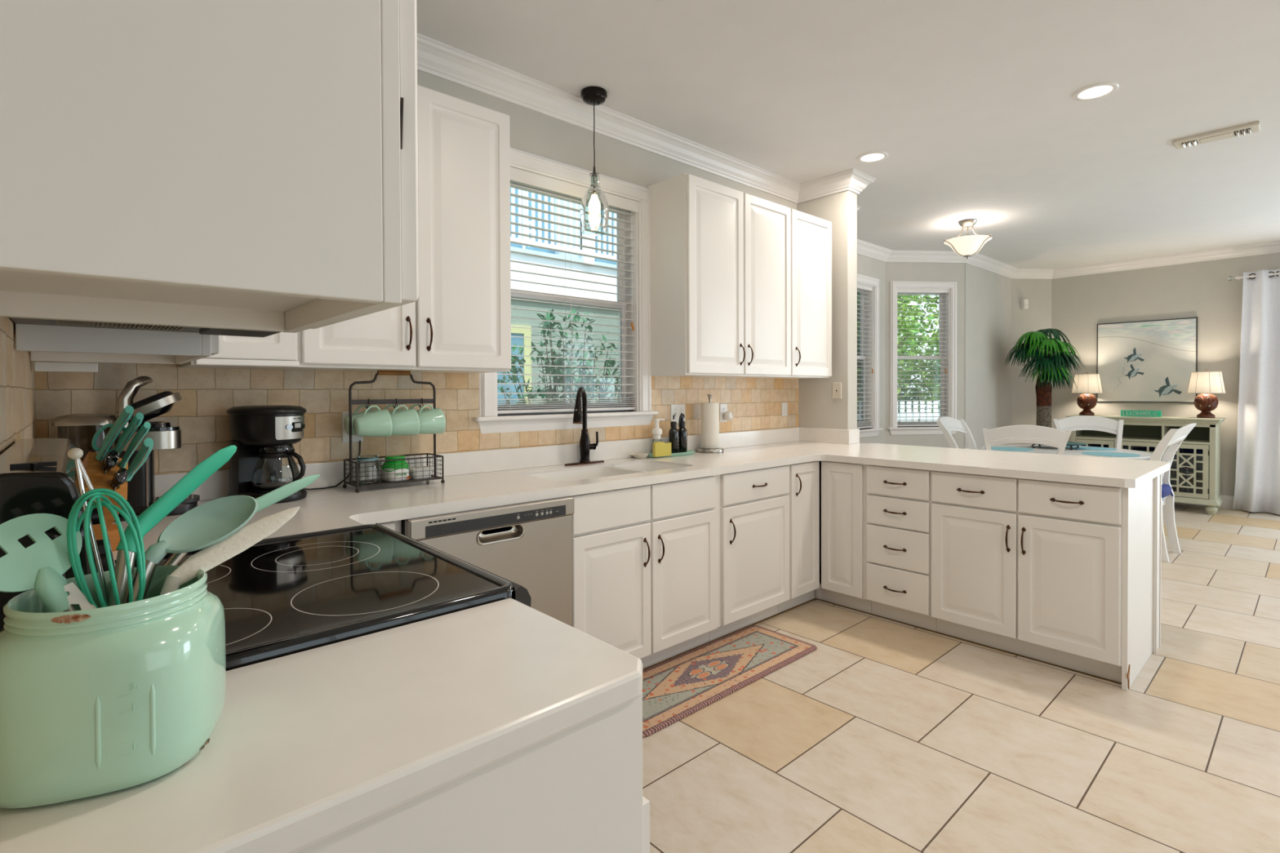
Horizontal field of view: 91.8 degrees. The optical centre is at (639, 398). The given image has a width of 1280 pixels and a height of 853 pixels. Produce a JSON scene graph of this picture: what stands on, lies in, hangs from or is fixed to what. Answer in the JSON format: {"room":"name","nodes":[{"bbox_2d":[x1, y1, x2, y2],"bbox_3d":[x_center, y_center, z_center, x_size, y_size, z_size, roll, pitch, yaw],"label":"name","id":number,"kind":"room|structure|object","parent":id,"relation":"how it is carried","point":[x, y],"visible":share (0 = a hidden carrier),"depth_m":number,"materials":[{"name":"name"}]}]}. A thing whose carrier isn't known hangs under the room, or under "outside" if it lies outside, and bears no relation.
{"room":"kitchen","nodes":[
{"label":"kitchen","id":0,"kind":"room"},
{"bbox_2d":[154,70,796,475],"bbox_3d":[-0.386,-0.145,3.336,4.115,2.800,0.140,-1,1,-42],"label":"wall","id":1,"kind":"structure","parent":0,"point":[531,131],"depth_m":3.29,"materials":[{"name":"paint"}]},
{"bbox_2d":[179,331,298,369],"bbox_3d":[-1.371,-0.656,2.114,0.300,1.102,0.323,-1,1,-42],"label":"upper cabinet","id":2,"kind":"object","parent":1,"relation":"attached to","point":[277,351],"visible":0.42,"depth_m":2.03,"materials":[{"name":"wood"}]},
{"bbox_2d":[280,84,511,373],"bbox_3d":[-0.948,-0.662,2.481,0.821,1.102,0.348,-1,1,-42],"label":"upper cabinet","id":3,"kind":"object","parent":1,"relation":"attached to","point":[459,321],"visible":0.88,"depth_m":2.47,"materials":[{"name":"white wood"}]},
{"bbox_2d":[35,360,798,474],"bbox_3d":[-0.333,0.052,3.284,4.108,0.376,0.010,-1,1,-42],"label":"backsplash","id":4,"kind":"structure","parent":1,"relation":"attached to","point":[206,394],"depth_m":2.48,"materials":[{"name":"tile"}]},
{"bbox_2d":[473,146,658,433],"bbox_3d":[-0.384,-0.528,3.305,1.165,1.382,0.185,-1,1,-42],"label":"window","id":5,"kind":"structure","parent":1,"relation":"in","point":[489,421],"depth_m":3.53,"materials":[{"name":"wood"}]},
{"bbox_2d":[497,166,638,413],"bbox_3d":[-0.372,-0.529,3.291,0.933,1.201,0.097,-1,1,-42],"label":"window blind","id":6,"kind":"object","parent":5,"relation":"attached to","point":[518,176],"visible":0.74,"depth_m":3.27,"materials":[{"name":"plastic"}]},
{"bbox_2d":[648,173,791,377],"bbox_3d":[0.531,-0.687,3.820,0.983,1.107,0.350,-1,1,-42],"label":"upper cabinet","id":7,"kind":"object","parent":1,"relation":"attached to","point":[720,255],"visible":1,"depth_m":3.58,"materials":[{"name":"white wood"}]},
{"bbox_2d":[771,208,831,378],"bbox_3d":[1.078,-0.695,4.317,0.496,1.107,0.350,-1,1,-42],"label":"upper cabinet","id":8,"kind":"object","parent":1,"relation":"attached to","point":[811,235],"visible":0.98,"depth_m":4.20,"materials":[{"name":"white wood"}]},
{"bbox_2d":[417,32,1279,279],"bbox_3d":[3.407,-1.503,2.994,9.300,0.105,6.570,-1,1,-42],"label":"trim","id":9,"kind":"structure","parent":1,"relation":"attached to","point":[436,58],"depth_m":3.82,"materials":[{"name":"wood"}]},
{"bbox_2d":[796,190,857,567],"bbox_3d":[1.323,-0.165,4.608,0.128,2.800,0.554,-1,1,-42],"label":"wall pillar","id":10,"kind":"structure","parent":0,"point":[817,408],"depth_m":4.42,"materials":[{"name":"paint"}]},
{"bbox_2d":[416,0,1279,269],"bbox_3d":[3.065,-1.611,2.662,10.450,0.120,6.840,-1,1,-42],"label":"ceiling","id":11,"kind":"structure","parent":0,"point":[971,106],"depth_m":3.19,"materials":[{"name":"paint"}]},
{"bbox_2d":[580,85,608,233],"bbox_3d":[-0.231,-1.190,3.131,0.145,0.706,0.145,0,1,-12],"label":"pendant lamp","id":12,"kind":"object","parent":11,"relation":"hanging from","point":[593,95],"visible":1,"depth_m":3.11,"materials":[{"name":"glass"}]},
{"bbox_2d":[856,151,888,163],"bbox_3d":[1.502,-1.556,4.005,0.192,0.008,0.192,-1,1,-42],"label":"recessed light","id":13,"kind":"object","parent":11,"relation":"in","point":[874,156],"visible":1,"depth_m":4.00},
{"bbox_2d":[943,218,991,258],"bbox_3d":[2.936,-1.414,5.531,0.391,0.336,0.400,-1,1,-42],"label":"flush light","id":14,"kind":"object","parent":11,"relation":"attached to","point":[967,246],"visible":1,"depth_m":5.46,"materials":[{"name":"glass"}]},
{"bbox_2d":[1071,81,1119,101],"bbox_3d":[2.304,-1.549,3.137,0.192,0.008,0.192,-1,1,-42],"label":"recessed light","id":15,"kind":"object","parent":11,"relation":"in","point":[1097,91],"visible":1,"depth_m":3.13,"materials":[{"name":"plastic"}]},
{"bbox_2d":[1173,120,1260,149],"bbox_3d":[3.411,-1.547,3.673,0.150,0.032,0.370,-1,1,-44],"label":"ceiling vent","id":16,"kind":"object","parent":11,"relation":"in","point":[1251,127],"visible":1,"depth_m":3.64,"materials":[{"name":"metal"}]},
{"bbox_2d":[857,253,885,444],"bbox_3d":[2.193,-0.189,6.433,1.198,2.800,0.140,-1,1,-42],"label":"wall","id":17,"kind":"structure","parent":0,"point":[866,266],"depth_m":6.71,"materials":[{"name":"paint"}]},
{"bbox_2d":[857,273,883,437],"bbox_3d":[2.158,-0.432,6.369,1.065,1.682,0.185,-1,1,-42],"label":"window","id":18,"kind":"structure","parent":17,"relation":"in","point":[873,379],"depth_m":6.62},
{"bbox_2d":[857,284,873,428],"bbox_3d":[2.170,-0.433,6.356,0.817,1.501,0.097,-1,1,-42],"label":"window blind","id":19,"kind":"object","parent":18,"relation":"attached to","point":[860,287],"visible":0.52,"depth_m":6.54,"materials":[{"name":"plastic"}]},
{"bbox_2d":[884,262,964,448],"bbox_3d":[3.132,-0.198,6.893,0.913,2.800,0.140,0,1,-5],"label":"wall","id":20,"kind":"structure","parent":0,"point":[894,271],"depth_m":6.82,"materials":[{"name":"paint"}]},
{"bbox_2d":[887,280,956,435],"bbox_3d":[3.111,-0.441,6.866,0.822,1.681,0.185,0,1,-5],"label":"window","id":21,"kind":"structure","parent":20,"relation":"in","point":[947,329],"depth_m":6.83,"materials":[{"name":"wood"}]},
{"bbox_2d":[897,288,948,426],"bbox_3d":[3.113,-0.450,6.848,0.610,1.518,0.097,0,1,-5],"label":"window blind","id":22,"kind":"object","parent":21,"relation":"attached to","point":[899,291],"visible":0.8,"depth_m":6.84,"materials":[{"name":"plastic"}]},
{"bbox_2d":[642,503,1279,852],"bbox_3d":[3.076,1.309,2.695,10.450,0.120,6.840,-1,1,-42],"label":"floor","id":23,"kind":"structure","parent":0,"point":[887,736],"depth_m":2.26,"materials":[{"name":"tile"}]},
{"bbox_2d":[0,438,531,671],"bbox_3d":[-0.710,0.668,1.228,0.766,1.184,0.766,-1,1,-42],"label":"range","id":24,"kind":"object","parent":23,"relation":"on","point":[282,596],"visible":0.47,"depth_m":1.11,"materials":[{"name":"glass"}]},
{"bbox_2d":[133,527,499,653],"bbox_3d":[-0.714,0.366,1.228,0.590,0.018,0.725,-1,1,-42],"label":"cooktop","id":25,"kind":"object","parent":24,"relation":"in","point":[282,589],"depth_m":1.20,"materials":[{"name":"glass"}]},
{"bbox_2d":[296,691,649,852],"bbox_3d":[-0.356,0.846,0.785,0.680,0.876,0.372,-1,1,-42],"label":"base cabinet","id":26,"kind":"object","parent":23,"relation":"on","point":[578,789],"visible":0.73,"depth_m":0.75,"materials":[{"name":"wood"}]},
{"bbox_2d":[0,598,642,852],"bbox_3d":[-0.358,0.389,0.769,0.682,0.038,0.386,-1,1,-42],"label":"countertop","id":27,"kind":"structure","parent":26,"relation":"on","point":[305,748],"depth_m":0.70,"materials":[{"name":"stone"}]},
{"bbox_2d":[0,565,226,808],"bbox_3d":[-0.548,0.284,0.647,0.186,0.176,0.186,0,1,-21],"label":"jar","id":28,"kind":"object","parent":27,"relation":"on","point":[100,700],"visible":0.93,"depth_m":0.57,"materials":[{"name":"green ceramic"}]},
{"bbox_2d":[0,513,82,613],"bbox_3d":[-0.596,0.238,0.630,0.112,0.240,0.047,-1,1,-42],"label":"slotted spoon","id":29,"kind":"object","parent":28,"relation":"in","point":[40,566],"visible":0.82,"depth_m":0.62,"materials":[{"name":"green plastic"}]},
{"bbox_2d":[62,582,96,612],"bbox_3d":[-0.573,0.272,0.625,0.022,0.169,0.050,0,1,24],"label":"can opener","id":30,"kind":"object","parent":28,"relation":"in","point":[76,597],"visible":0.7,"depth_m":0.63,"materials":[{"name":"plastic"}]},
{"bbox_2d":[67,447,115,604],"bbox_3d":[-0.587,0.205,0.679,0.060,0.303,0.015,0,1,-14],"label":"tongs","id":31,"kind":"object","parent":28,"relation":"in","point":[75,454],"visible":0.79,"depth_m":0.67,"materials":[{"name":"silver metal"}]},
{"bbox_2d":[66,488,145,608],"bbox_3d":[-0.565,0.226,0.661,0.064,0.260,0.060,0,1,-17],"label":"whisk","id":32,"kind":"object","parent":28,"relation":"in","point":[73,526],"visible":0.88,"depth_m":0.65,"materials":[{"name":"teal plastic"}]},
{"bbox_2d":[107,444,236,606],"bbox_3d":[-0.541,0.207,0.709,0.037,0.298,0.144,0,1,24],"label":"spatula","id":33,"kind":"object","parent":28,"relation":"in","point":[186,486],"visible":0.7,"depth_m":0.70,"materials":[{"name":"teal plastic"}]},
{"bbox_2d":[126,495,257,603],"bbox_3d":[-0.527,0.239,0.719,0.052,0.235,0.152,0,1,30],"label":"serving spoon","id":34,"kind":"object","parent":28,"relation":"in","point":[209,523],"visible":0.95,"depth_m":0.74,"materials":[{"name":"green plastic"}]},
{"bbox_2d":[144,495,257,564],"bbox_3d":[-0.520,0.155,0.737,0.115,0.066,0.049,-1,1,-42],"label":"bowl","id":35,"kind":"object","parent":34,"relation":"on","point":[209,523],"depth_m":0.75,"materials":[{"name":"plastic"}]},
{"bbox_2d":[159,506,300,595],"bbox_3d":[-0.494,0.248,0.724,0.036,0.218,0.182,0,1,31],"label":"spoon","id":36,"kind":"object","parent":28,"relation":"in","point":[211,557],"visible":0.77,"depth_m":0.73,"materials":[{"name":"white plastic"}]},
{"bbox_2d":[145,474,319,599],"bbox_3d":[-0.526,0.232,0.794,0.034,0.247,0.226,0,1,33],"label":"spatula","id":37,"kind":"object","parent":28,"relation":"in","point":[264,501],"visible":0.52,"depth_m":0.83,"materials":[{"name":"green plastic"}]},
{"bbox_2d":[400,496,573,626],"bbox_3d":[-0.705,0.827,2.460,0.665,0.870,0.618,-1,1,-42],"label":"dishwasher","id":38,"kind":"object","parent":23,"relation":"on","point":[526,544],"visible":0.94,"depth_m":2.30,"materials":[{"name":"grey metal"}]},
{"bbox_2d":[570,475,719,669],"bbox_3d":[-0.127,0.820,3.019,0.930,0.876,0.653,-1,1,-42],"label":"base cabinet","id":39,"kind":"object","parent":23,"relation":"on","point":[646,558],"visible":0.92,"depth_m":2.78,"materials":[{"name":"white wood"}]},
{"bbox_2d":[112,426,1169,559],"bbox_3d":[0.458,0.315,2.565,4.306,0.140,2.122,-1,1,-42],"label":"countertop","id":40,"kind":"structure","parent":39,"relation":"on","point":[478,479],"depth_m":2.86,"materials":[{"name":"stone"}]},
{"bbox_2d":[82,451,128,551],"bbox_3d":[-1.304,0.247,1.478,0.136,0.237,0.226,-1,1,-42],"label":"knife block","id":41,"kind":"object","parent":40,"relation":"on","point":[91,465],"visible":0.27,"depth_m":1.46,"materials":[{"name":"brown wood"}]},
{"bbox_2d":[99,450,119,474],"bbox_3d":[-1.278,0.177,1.481,0.091,0.105,0.035,0,1,17],"label":"steak knife","id":42,"kind":"object","parent":41,"relation":"in","point":[110,460],"visible":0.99,"depth_m":1.47,"materials":[{"name":"silver metal"}]},
{"bbox_2d":[95,405,133,462],"bbox_3d":[-1.278,0.110,1.496,0.150,0.185,0.031,0,1,13],"label":"kitchen knife","id":43,"kind":"object","parent":41,"relation":"in","point":[126,415],"visible":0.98,"depth_m":1.48,"materials":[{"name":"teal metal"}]},
{"bbox_2d":[113,412,143,454],"bbox_3d":[-1.263,0.123,1.511,0.144,0.178,0.030,0,1,13],"label":"kitchen knife","id":44,"kind":"object","parent":41,"relation":"in","point":[137,420],"visible":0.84,"depth_m":1.50,"materials":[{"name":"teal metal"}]},
{"bbox_2d":[118,422,151,468],"bbox_3d":[-1.250,0.140,1.522,0.133,0.164,0.026,0,1,13],"label":"kitchen knife","id":45,"kind":"object","parent":41,"relation":"in","point":[144,428],"visible":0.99,"depth_m":1.51,"materials":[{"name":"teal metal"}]},
{"bbox_2d":[125,437,153,482],"bbox_3d":[-1.221,0.172,1.498,0.129,0.156,0.037,0,1,13],"label":"kitchen knife","id":46,"kind":"object","parent":41,"relation":"in","point":[147,446],"visible":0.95,"depth_m":1.48,"materials":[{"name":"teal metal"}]},
{"bbox_2d":[51,375,199,522],"bbox_3d":[-1.561,0.147,1.902,0.341,0.431,0.180,-1,1,-35],"label":"pod coffee maker","id":47,"kind":"object","parent":40,"relation":"on","point":[81,428],"visible":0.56,"depth_m":1.87,"materials":[{"name":"black plastic"}]},
{"bbox_2d":[149,493,199,506],"bbox_3d":[-1.478,0.321,1.961,0.143,0.013,0.141,-1,1,-42],"label":"drip tray","id":48,"kind":"object","parent":47,"relation":"on","point":[192,500],"depth_m":1.94,"materials":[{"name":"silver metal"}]},
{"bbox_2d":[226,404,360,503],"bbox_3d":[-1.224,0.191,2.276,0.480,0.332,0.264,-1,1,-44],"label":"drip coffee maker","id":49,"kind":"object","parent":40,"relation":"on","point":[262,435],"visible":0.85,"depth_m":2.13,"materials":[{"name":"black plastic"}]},
{"bbox_2d":[257,444,293,453],"bbox_3d":[-1.281,0.174,2.184,0.110,0.028,0.113,0,1,15],"label":"basket","id":50,"kind":"object","parent":49,"relation":"on","point":[264,448],"depth_m":2.14,"materials":[{"name":"plastic"}]},
{"bbox_2d":[342,370,444,492],"bbox_3d":[-0.988,0.121,2.497,0.352,0.464,0.166,-1,1,-42],"label":"mug rack","id":51,"kind":"object","parent":40,"relation":"on","point":[433,477],"visible":0.86,"depth_m":2.45,"materials":[{"name":"metal"}]},
{"bbox_2d":[355,454,381,484],"bbox_3d":[-1.065,0.277,2.424,0.088,0.110,0.086,0,1,1],"label":"jar","id":52,"kind":"object","parent":51,"relation":"in","point":[376,456],"visible":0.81,"depth_m":2.42,"materials":[{"name":"clear glass"}]},
{"bbox_2d":[353,404,392,436],"bbox_3d":[-1.031,0.089,2.387,0.128,0.124,0.108,-1,1,-39],"label":"coffee mug","id":53,"kind":"object","parent":51,"relation":"hanging from","point":[376,424],"visible":1,"depth_m":2.36,"materials":[{"name":"green ceramic"}]},
{"bbox_2d":[343,453,444,488],"bbox_3d":[-0.988,0.290,2.498,0.343,0.103,0.157,-1,1,-42],"label":"basket","id":54,"kind":"object","parent":51,"relation":"on","point":[433,477],"depth_m":2.44,"materials":[{"name":"metal"}]},
{"bbox_2d":[381,455,410,481],"bbox_3d":[-0.984,0.282,2.494,0.100,0.098,0.097,0,1,39],"label":"tub","id":55,"kind":"object","parent":51,"relation":"in","point":[386,464],"visible":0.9,"depth_m":2.46,"materials":[{"name":"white plastic"}]},
{"bbox_2d":[390,404,419,435],"bbox_3d":[-0.951,0.088,2.460,0.128,0.124,0.108,-1,1,-40],"label":"coffee mug","id":56,"kind":"object","parent":51,"relation":"hanging from","point":[406,422],"visible":0.73,"depth_m":2.44,"materials":[{"name":"green ceramic"}]},
{"bbox_2d":[417,404,445,434],"bbox_3d":[-0.873,0.087,2.531,0.128,0.124,0.108,-1,1,-43],"label":"coffee mug","id":57,"kind":"object","parent":51,"relation":"hanging from","point":[433,421],"visible":0.7,"depth_m":2.51,"materials":[{"name":"green ceramic"}]},
{"bbox_2d":[564,386,604,466],"bbox_3d":[-0.306,0.142,3.171,0.142,0.402,0.346,0,1,17],"label":"kitchen faucet","id":58,"kind":"object","parent":40,"relation":"on","point":[580,416],"visible":1,"depth_m":3.21,"materials":[{"name":"black metal"}]},
{"bbox_2d":[528,462,688,480],"bbox_3d":[-0.136,0.449,3.006,0.822,0.187,0.366,-1,1,-42],"label":"sink","id":59,"kind":"object","parent":40,"relation":"in","point":[597,472],"visible":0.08,"depth_m":3.15,"materials":[{"name":"white ceramic"}]},
{"bbox_2d":[647,449,695,457],"bbox_3d":[0.180,0.326,3.623,0.366,0.020,0.112,-1,1,-39],"label":"soap tray","id":60,"kind":"object","parent":40,"relation":"on","point":[689,451],"visible":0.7,"depth_m":3.60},
{"bbox_2d":[652,441,671,457],"bbox_3d":[0.125,0.288,3.524,0.124,0.084,0.024,-1,1,-39],"label":"sponge","id":61,"kind":"object","parent":60,"relation":"on","point":[659,448],"visible":1,"depth_m":3.50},
{"bbox_2d":[668,414,679,453],"bbox_3d":[0.198,0.214,3.639,0.058,0.229,0.058,-1,1,-42],"label":"oil bottle","id":62,"kind":"object","parent":60,"relation":"on","point":[673,437],"visible":0.88,"depth_m":3.62,"materials":[{"name":"glass"}]},
{"bbox_2d":[677,413,687,453],"bbox_3d":[0.251,0.208,3.696,0.058,0.240,0.058,-1,1,-42],"label":"spray bottle","id":63,"kind":"object","parent":60,"relation":"on","point":[682,433],"visible":0.91,"depth_m":3.67,"materials":[{"name":"black plastic"}]},
{"bbox_2d":[696,394,724,453],"bbox_3d":[0.434,0.154,3.846,0.168,0.357,0.168,-1,1,-42],"label":"paper towel holder","id":64,"kind":"object","parent":40,"relation":"on","point":[709,411],"visible":1,"depth_m":3.80,"materials":[{"name":"paper"}]},
{"bbox_2d":[642,625,817,737],"bbox_3d":[0.317,1.252,2.849,1.200,0.012,0.406,-1,1,-42],"label":"kitchen mat","id":65,"kind":"object","parent":23,"relation":"on","point":[674,689],"visible":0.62,"depth_m":2.83,"materials":[{"name":"fabric"}]},
{"bbox_2d":[709,465,789,641],"bbox_3d":[0.439,0.812,3.533,0.598,0.876,0.653,-1,1,-42],"label":"base cabinet","id":66,"kind":"object","parent":23,"relation":"on","point":[754,504],"visible":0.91,"depth_m":3.29,"materials":[{"name":"white wood"}]},
{"bbox_2d":[777,461,819,613],"bbox_3d":[0.805,0.807,3.865,0.390,0.876,0.653,-1,1,-42],"label":"base cabinet","id":67,"kind":"object","parent":23,"relation":"on","point":[804,477],"visible":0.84,"depth_m":3.61,"materials":[{"name":"white wood"}]},
{"bbox_2d":[815,461,871,613],"bbox_3d":[1.366,0.805,3.847,0.600,0.876,0.367,-1,1,-42],"label":"base cabinet","id":68,"kind":"object","parent":23,"relation":"on","point":[843,485],"visible":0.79,"depth_m":3.61,"materials":[{"name":"wood"}]},
{"bbox_2d":[642,598,1121,684],"bbox_3d":[0.722,1.259,2.482,2.379,0.004,1.531,-1,1,-42],"label":"trim","id":69,"kind":"structure","parent":23,"relation":"on","point":[793,607],"depth_m":3.20,"materials":[{"name":"wood"}]},
{"bbox_2d":[866,464,936,631],"bbox_3d":[1.600,0.807,3.566,0.633,0.876,0.364,-1,1,-42],"label":"base cabinet","id":70,"kind":"object","parent":23,"relation":"on","point":[899,500],"visible":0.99,"depth_m":3.37,"materials":[{"name":"white wood"}]},
{"bbox_2d":[935,416,977,449],"bbox_3d":[3.156,0.697,5.819,0.561,1.035,0.622,-1,1,-42],"label":"dining chair","id":71,"kind":"object","parent":23,"relation":"on","point":[947,424],"visible":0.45,"depth_m":6.02,"materials":[{"name":"wood"}]},
{"bbox_2d":[930,470,1122,683],"bbox_3d":[1.992,0.810,3.134,0.633,0.876,0.803,-1,1,-42],"label":"base cabinet","id":72,"kind":"object","parent":23,"relation":"on","point":[1031,568],"visible":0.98,"depth_m":2.90,"materials":[{"name":"white wood"}]},
{"bbox_2d":[982,425,1071,454],"bbox_3d":[2.937,0.709,4.787,0.561,1.035,0.622,0,1,24],"label":"dining chair","id":73,"kind":"object","parent":23,"relation":"on","point":[1036,434],"visible":0.42,"depth_m":4.54,"materials":[{"name":"wood"}]},
{"bbox_2d":[1005,328,1085,427],"bbox_3d":[4.717,0.196,7.264,0.806,1.992,0.789,-1,1,-42],"label":"palm","id":74,"kind":"object","parent":23,"relation":"on","point":[1051,360],"visible":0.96,"depth_m":7.11,"materials":[{"name":"green plant"}]},
{"bbox_2d":[982,444,1151,460],"bbox_3d":[3.699,0.836,5.431,1.240,0.759,1.240,-1,1,-42],"label":"dining table","id":75,"kind":"object","parent":23,"relation":"on","point":[1144,455],"visible":0.19,"depth_m":5.31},
{"bbox_2d":[1053,415,1124,448],"bbox_3d":[4.252,0.692,5.826,0.561,1.035,0.622,0,1,26],"label":"dining chair","id":76,"kind":"object","parent":23,"relation":"on","point":[1079,422],"visible":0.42,"depth_m":6.02,"materials":[{"name":"wood"}]},
{"bbox_2d":[1121,474,1161,691],"bbox_3d":[1.779,0.807,3.503,0.734,0.876,1.705,-1,1,-42],"label":"end panel","id":77,"kind":"object","parent":23,"relation":"on","point":[1141,504],"visible":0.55,"depth_m":2.83,"materials":[{"name":"white wood"}]},
{"bbox_2d":[1066,414,1226,515],"bbox_3d":[5.614,0.700,6.935,0.500,0.985,1.323,-1,1,-42],"label":"sideboard","id":78,"kind":"object","parent":23,"relation":"on","point":[1202,446],"visible":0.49,"depth_m":6.61,"materials":[{"name":"green paint"}]},
{"bbox_2d":[1071,372,1102,415],"bbox_3d":[5.320,-0.054,7.381,0.308,0.514,0.308,-1,1,-42],"label":"table lamp","id":79,"kind":"object","parent":78,"relation":"on","point":[1086,384],"visible":1,"depth_m":7.30,"materials":[{"name":"fabric"}]},
{"bbox_2d":[1120,409,1161,417],"bbox_3d":[5.635,0.172,6.977,0.030,0.068,0.356,-1,1,-42],"label":"word sign","id":80,"kind":"object","parent":78,"relation":"on","point":[1123,413],"visible":1,"depth_m":6.96,"materials":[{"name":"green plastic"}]},
{"bbox_2d":[1186,369,1226,417],"bbox_3d":[6.027,-0.048,6.602,0.308,0.514,0.308,-1,1,-42],"label":"table lamp","id":81,"kind":"object","parent":78,"relation":"on","point":[1206,383],"visible":1,"depth_m":6.53,"materials":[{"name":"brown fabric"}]},
{"bbox_2d":[1149,422,1196,562],"bbox_3d":[3.976,0.704,4.902,0.561,1.035,0.622,-1,1,-39],"label":"dining chair","id":82,"kind":"object","parent":23,"relation":"on","point":[1174,437],"visible":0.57,"depth_m":4.86,"materials":[{"name":"wood"}]},
{"bbox_2d":[964,262,1011,449],"bbox_3d":[4.098,-0.207,7.400,1.469,2.800,0.150,-1,1,-42],"label":"wall","id":83,"kind":"structure","parent":0,"point":[988,294],"depth_m":7.28,"materials":[{"name":"paint"}]},
{"bbox_2d":[1010,278,1051,444],"bbox_3d":[4.954,-0.216,7.929,0.538,2.800,0.140,0,1,-5],"label":"wall","id":84,"kind":"structure","parent":0,"point":[1037,317],"depth_m":7.85,"materials":[{"name":"paint"}]},
{"bbox_2d":[1051,252,1279,496],"bbox_3d":[7.214,-0.202,5.821,0.140,2.800,5.722,-1,1,-43],"label":"wall","id":85,"kind":"structure","parent":0,"point":[1203,291],"depth_m":7.00,"materials":[{"name":"paint"}]},
{"bbox_2d":[1096,317,1197,402],"bbox_3d":[5.854,-0.424,7.189,0.039,0.944,0.910,-1,1,-42],"label":"canvas painting","id":86,"kind":"object","parent":85,"relation":"attached to","point":[1152,361],"visible":0.97,"depth_m":7.16,"materials":[{"name":"grey fabric"}]},
{"bbox_2d":[1227,272,1279,280],"bbox_3d":[7.386,-1.260,5.403,0.154,0.048,3.285,-1,1,-42],"label":"curtain rod","id":87,"kind":"object","parent":85,"relation":"attached to","point":[1238,277],"visible":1,"depth_m":6.46,"materials":[{"name":"silver metal"}]},
{"bbox_2d":[1232,268,1279,515],"bbox_3d":[6.650,-0.066,6.141,0.127,2.495,1.118,-1,1,-42],"label":"curtain","id":88,"kind":"object","parent":87,"relation":"hanging from","point":[1257,477],"visible":1,"depth_m":6.40,"materials":[{"name":"fabric"}]},
{"bbox_3d":[-1.252,-0.117,1.125,0.140,2.800,2.250,-1,1,-42],"label":"wall","id":89,"kind":"structure","parent":0,"visible":0},
{"bbox_2d":[0,316,36,454],"bbox_3d":[-1.170,0.090,1.147,0.007,0.555,2.030,-1,1,-42],"label":"backsplash","id":90,"kind":"structure","parent":89,"relation":"attached to","point":[18,415],"depth_m":1.24,"materials":[{"name":"tile"}]},
{"bbox_2d":[15,324,220,364],"bbox_3d":[-1.312,-0.650,1.558,0.345,1.102,0.555,-1,1,-42],"label":"upper cabinet","id":91,"kind":"object","parent":89,"relation":"attached to","point":[45,343],"visible":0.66,"depth_m":1.38,"materials":[{"name":"wood"}]},
{"bbox_2d":[34,361,97,372],"bbox_3d":[-1.601,-0.087,1.733,0.130,0.026,0.030,-1,1,-42],"label":"box","id":92,"kind":"object","parent":91,"relation":"attached to","point":[38,366],"visible":1,"depth_m":1.72,"materials":[{"name":"white plastic"}]},
{"bbox_2d":[0,0,418,333],"bbox_3d":[-0.475,-0.649,0.666,0.385,1.111,0.403,-1,1,-42],"label":"upper cabinet","id":93,"kind":"object","parent":89,"relation":"attached to","point":[248,165],"visible":1,"depth_m":0.52,"materials":[{"name":"white wood"}]},
{"label":"outside","id":94,"kind":"structure","parent":0,"visible":0},
{"bbox_3d":[-4.787,1.335,24.636,54.000,0.100,37.100,-1,1,-42],"label":"ground","id":95,"kind":"structure","parent":94,"visible":0},
{"bbox_2d":[497,186,619,404],"bbox_3d":[-4.554,-2.259,8.329,12.500,7.450,5.520,-1,1,-42],"label":"house","id":96,"kind":"structure","parent":95,"relation":"on","point":[522,313],"depth_m":8.01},
{"bbox_2d":[497,306,619,404],"bbox_3d":[-0.531,0.394,4.856,1.461,2.197,0.812,-1,1,-42],"label":"shrub","id":97,"kind":"object","parent":95,"relation":"on","point":[562,379],"visible":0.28,"depth_m":4.75,"materials":[{"name":"green plant"}]},
{"bbox_2d":[897,294,939,406],"bbox_3d":[5.967,-1.919,16.157,4.703,6.522,4.770,-1,1,-42],"label":"tree","id":98,"kind":"object","parent":95,"relation":"on","point":[899,336],"visible":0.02,"depth_m":15.24,"materials":[{"name":"green plant"}]},
{"bbox_2d":[897,295,940,412],"bbox_3d":[4.813,-1.685,12.218,3.665,6.151,3.450,0,1,16],"label":"tree","id":99,"kind":"object","parent":95,"relation":"on","point":[907,332],"visible":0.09,"depth_m":11.63,"materials":[{"name":"green plant"}]},
{"bbox_2d":[897,295,940,401],"bbox_3d":[6.980,-1.400,12.298,3.630,5.564,4.264,-1,1,-42],"label":"tree","id":100,"kind":"object","parent":95,"relation":"on","point":[927,298],"visible":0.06,"depth_m":13.10,"materials":[{"name":"green plant"}]},
{"bbox_2d":[897,400,940,422],"bbox_3d":[4.814,0.728,10.706,5.700,1.350,0.061,0,1,-5],"label":"fence","id":101,"kind":"object","parent":95,"relation":"on","point":[930,402],"visible":0.06,"depth_m":10.67,"materials":[{"name":"wood"}]},
{"bbox_2d":[897,360,940,422],"bbox_3d":[4.975,0.110,13.765,11.930,2.062,1.620,0,1,-10],"label":"hedge","id":102,"kind":"object","parent":95,"relation":"on","point":[914,392],"visible":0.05,"depth_m":13.81,"materials":[{"name":"green plant"}]},
{"bbox_3d":[-0.866,-0.763,1.095,0.385,0.890,0.757,-1,1,-42],"label":"upper cabinet","id":103,"kind":"object","parent":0,"visible":0},
{"bbox_2d":[9,317,279,337],"bbox_3d":[-0.838,-0.226,1.115,0.442,0.175,0.740,-1,1,-42],"label":"range hood","id":104,"kind":"object","parent":103,"relation":"attached to","point":[201,331],"visible":0.18,"depth_m":1.29,"materials":[{"name":"metal"}]},
{"bbox_2d":[199,328,279,337],"bbox_3d":[-0.851,-0.146,1.326,0.125,0.012,0.210,-1,1,-42],"label":"light","id":105,"kind":"object","parent":104,"relation":"attached to","point":[202,331],"depth_m":1.33,"materials":[{"name":"grey plastic"}]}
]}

